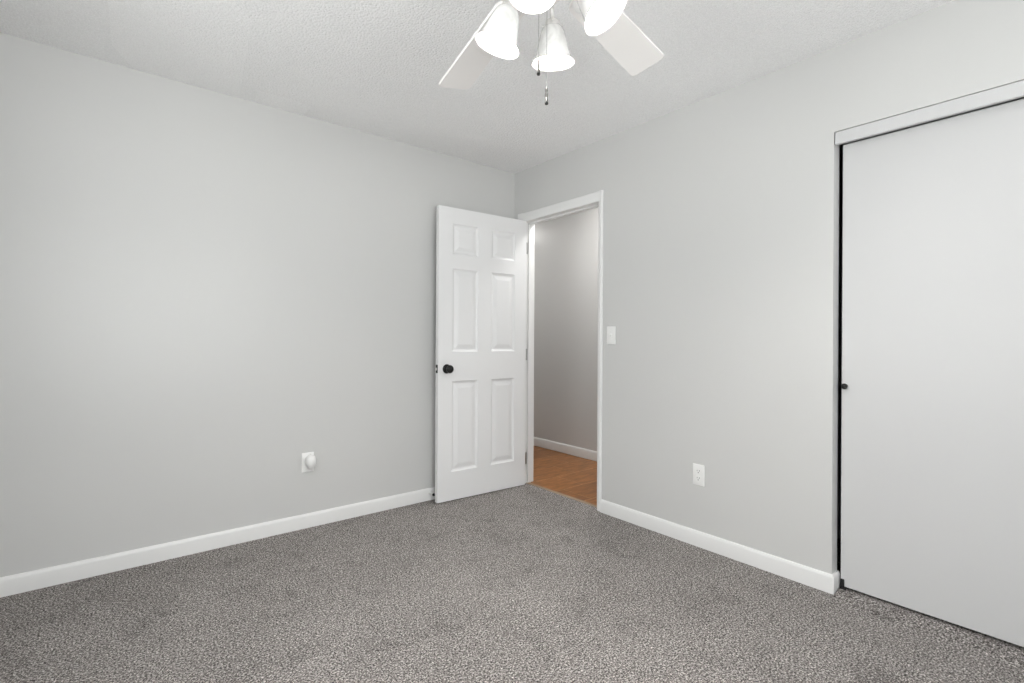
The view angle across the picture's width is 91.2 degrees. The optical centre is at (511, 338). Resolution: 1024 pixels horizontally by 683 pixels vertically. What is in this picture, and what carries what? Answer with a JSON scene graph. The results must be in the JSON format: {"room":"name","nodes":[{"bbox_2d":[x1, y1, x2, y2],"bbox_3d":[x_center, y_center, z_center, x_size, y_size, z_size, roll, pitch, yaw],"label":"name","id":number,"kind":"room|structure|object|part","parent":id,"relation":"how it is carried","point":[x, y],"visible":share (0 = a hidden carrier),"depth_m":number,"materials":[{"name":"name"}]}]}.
{"room":"empty bedroom","nodes":[
{"label":"empty bedroom","id":0,"kind":"room"},
{"bbox_2d":[0,32,514,576],"bbox_3d":[-1.230,-0.047,3.036,3.365,2.540,0.100,0,0,-39],"label":"wall","id":1,"kind":"structure","parent":0,"point":[203,292],"depth_m":2.63,"materials":[{"name":"grey paint"}]},
{"bbox_2d":[0,487,434,597],"bbox_3d":[-1.206,1.081,2.988,3.150,0.083,0.014,0,0,-39],"label":"baseboard","id":2,"kind":"structure","parent":1,"relation":"attached to","point":[69,572],"depth_m":2.60,"materials":[{"name":"white paint"}]},
{"bbox_2d":[302,452,313,472],"bbox_3d":[-1.214,0.735,2.984,0.070,0.115,0.007,0,0,-39],"label":"wall outlet","id":3,"kind":"object","parent":1,"relation":"attached to","point":[304,455],"visible":0.43,"depth_m":2.97,"materials":[{"name":"white plastic"}]},
{"bbox_2d":[305,453,315,468],"bbox_3d":[-1.189,0.726,2.965,0.057,0.092,0.053,0,0,-39],"label":"plug","id":4,"kind":"object","parent":3,"relation":"attached to","point":[310,461],"visible":1,"depth_m":2.95,"materials":[{"name":"white plastic"}]},
{"bbox_2d":[0,0,953,173],"bbox_3d":[0.107,-1.359,1.314,3.250,0.101,4.450,0,0,-39],"label":"ceiling","id":5,"kind":"structure","parent":0,"point":[374,67],"depth_m":2.32,"materials":[{"name":"white paint"}]},
{"bbox_2d":[439,0,663,104],"bbox_3d":[0.102,-0.985,1.468,1.269,0.649,1.264,0,0,-39],"label":"ceiling fan","id":6,"kind":"object","parent":5,"relation":"hanging from","point":[605,20],"visible":1,"depth_m":1.56,"materials":[{"name":"white"}]},
{"bbox_3d":[-0.111,-1.032,1.793,0.136,0.009,0.484,-11,-1,-31],"label":"blade","id":7,"kind":"part","parent":6,"relation":"part of","materials":[{"name":"white"}]},
{"bbox_3d":[-0.026,-0.912,1.472,0.137,0.109,0.137,20,5,15],"label":"lamp shade","id":8,"kind":"part","parent":6,"relation":"part of","materials":[{"name":"white glass"}]},
{"bbox_3d":[0.057,-0.941,1.297,0.137,0.109,0.137,0,-24,16],"label":"lamp shade","id":9,"kind":"part","parent":6,"relation":"part of","materials":[{"name":"white glass"}]},
{"bbox_3d":[0.077,-0.893,1.456,0.002,0.196,0.002,0,0,-39],"label":"pull chain","id":10,"kind":"part","parent":6,"relation":"part of","materials":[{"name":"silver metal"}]},
{"bbox_3d":[0.098,-0.841,1.416,0.002,0.300,0.002,0,0,-39],"label":"pull chain","id":11,"kind":"part","parent":6,"relation":"part of","materials":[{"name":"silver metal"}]},
{"bbox_3d":[0.118,-1.023,1.530,0.013,0.043,0.097,0,0,12],"label":"lamp arm","id":12,"kind":"part","parent":6,"relation":"part of","materials":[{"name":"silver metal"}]},
{"bbox_3d":[0.129,-0.926,1.583,0.137,0.109,0.137,0,9,12],"label":"lamp shade","id":13,"kind":"part","parent":6,"relation":"part of","materials":[{"name":"white glass"}]},
{"bbox_3d":[0.221,-0.951,1.391,0.050,0.071,0.050,-35,-11,16],"label":"bulb","id":14,"kind":"part","parent":6,"relation":"part of","materials":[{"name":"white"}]},
{"bbox_3d":[0.229,-0.940,1.389,0.137,0.109,0.137,-35,-11,16],"label":"lamp shade","id":15,"kind":"part","parent":6,"relation":"part of","materials":[{"name":"white glass"}]},
{"bbox_3d":[0.369,-1.063,1.753,0.136,0.009,0.484,-17,-14,39],"label":"blade","id":16,"kind":"part","parent":6,"relation":"part of","materials":[{"name":"white"}]},
{"bbox_2d":[0,446,1023,682],"bbox_3d":[-0.200,1.172,2.559,4.170,0.113,6.550,0,0,-39],"label":"floor","id":17,"kind":"structure","parent":0,"point":[527,583],"depth_m":2.04,"materials":[{"name":"carpet"}]},
{"bbox_2d":[526,482,596,507],"bbox_3d":[0.363,1.140,3.635,0.030,0.024,0.772,0,0,-39],"label":"threshold","id":18,"kind":"object","parent":17,"relation":"on","point":[541,487],"visible":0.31,"depth_m":3.61,"materials":[{"name":"beige wood"}]},
{"bbox_2d":[840,579,845,589],"bbox_3d":[1.502,1.109,2.267,0.051,0.058,0.028,0,0,-39],"label":"guide","id":19,"kind":"object","parent":17,"relation":"on","point":[841,580],"visible":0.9,"depth_m":2.25,"materials":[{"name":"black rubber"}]},
{"bbox_2d":[534,208,597,450],"bbox_3d":[0.720,-0.036,4.819,0.100,2.540,4.200,0,0,-39],"label":"wall","id":20,"kind":"structure","parent":0,"point":[566,247],"depth_m":4.96,"materials":[{"name":"grey paint"}]},
{"bbox_2d":[534,437,596,460],"bbox_3d":[0.670,1.089,4.783,0.014,0.088,4.200,0,0,-39],"label":"baseboard","id":21,"kind":"structure","parent":20,"relation":"attached to","point":[560,447],"depth_m":4.94,"materials":[{"name":"white paint"}]},
{"bbox_2d":[515,0,1023,573],"bbox_3d":[1.435,-0.032,2.338,0.115,2.540,4.350,0,0,-39],"label":"wall","id":22,"kind":"structure","parent":0,"point":[721,210],"depth_m":2.54,"materials":[{"name":"grey paint"}]},
{"bbox_2d":[518,190,602,510],"bbox_3d":[0.360,0.080,3.644,0.131,2.104,0.856,0,0,-39],"label":"door frame","id":23,"kind":"structure","parent":22,"relation":"attached to","point":[594,200],"depth_m":3.72,"materials":[{"name":"white paint"}]},
{"bbox_2d":[435,205,527,502],"bbox_3d":[-0.194,0.108,3.665,0.817,2.030,0.159,0,0,-37],"label":"door","id":24,"kind":"structure","parent":23,"relation":"attached to","point":[481,351],"depth_m":3.62,"materials":[{"name":"white paint"}]},
{"bbox_3d":[-0.431,0.208,3.428,0.065,0.065,0.062,0,0,-37],"label":"knob","id":25,"kind":"part","parent":24,"relation":"part of","materials":[{"name":"black metal"}]},
{"bbox_3d":[0.321,-0.938,3.608,0.016,0.067,0.856,0,0,-39],"label":"head casing","id":26,"kind":"part","parent":23,"relation":"part of","materials":[{"name":"white paint"}]},
{"bbox_3d":[0.575,0.079,3.289,0.016,2.100,0.034,0,0,-39],"label":"casing","id":27,"kind":"part","parent":23,"relation":"part of","materials":[{"name":"white paint"}]},
{"bbox_2d":[607,326,615,343],"bbox_3d":[0.635,-0.021,3.221,0.021,0.115,0.070,0,0,-39],"label":"light switch","id":28,"kind":"object","parent":22,"relation":"attached to","point":[611,330],"visible":1,"depth_m":3.22,"materials":[{"name":"white plastic"}]},
{"bbox_2d":[693,463,704,486],"bbox_3d":[1.020,0.745,2.745,0.007,0.115,0.070,0,0,-39],"label":"wall outlet","id":29,"kind":"object","parent":22,"relation":"attached to","point":[698,470],"visible":1,"depth_m":2.74,"materials":[{"name":"white plastic"}]},
{"bbox_2d":[600,499,839,594],"bbox_3d":[1.033,1.094,2.775,0.080,0.083,1.349,0,0,-39],"label":"baseboard","id":30,"kind":"structure","parent":22,"relation":"attached to","point":[820,580],"depth_m":2.59,"materials":[{"name":"white paint"}]},
{"bbox_2d":[845,97,1022,143],"bbox_3d":[2.075,-0.907,1.580,0.082,0.026,1.813,0,0,-39],"label":"track","id":31,"kind":"object","parent":22,"relation":"attached to","point":[1021,97],"visible":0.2,"depth_m":2.05,"materials":[{"name":"silver metal"}]},
{"bbox_2d":[841,99,1023,646],"bbox_3d":[1.782,0.122,1.904,0.062,1.987,0.930,0,0,-39],"label":"door","id":32,"kind":"structure","parent":31,"relation":"hanging from","point":[932,430],"depth_m":2.00,"materials":[{"name":"grey paint"}]},
{"bbox_3d":[1.486,0.213,2.241,0.030,0.027,0.027,0,0,-39],"label":"closet knob","id":33,"kind":"part","parent":32,"relation":"part of","materials":[{"name":"black metal"}]},
{"bbox_2d":[837,97,1023,538],"bbox_3d":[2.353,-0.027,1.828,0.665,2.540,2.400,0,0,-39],"label":"door frame","id":34,"kind":"structure","parent":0,"point":[841,145],"depth_m":2.85,"materials":[{"name":"grey"}]}
]}

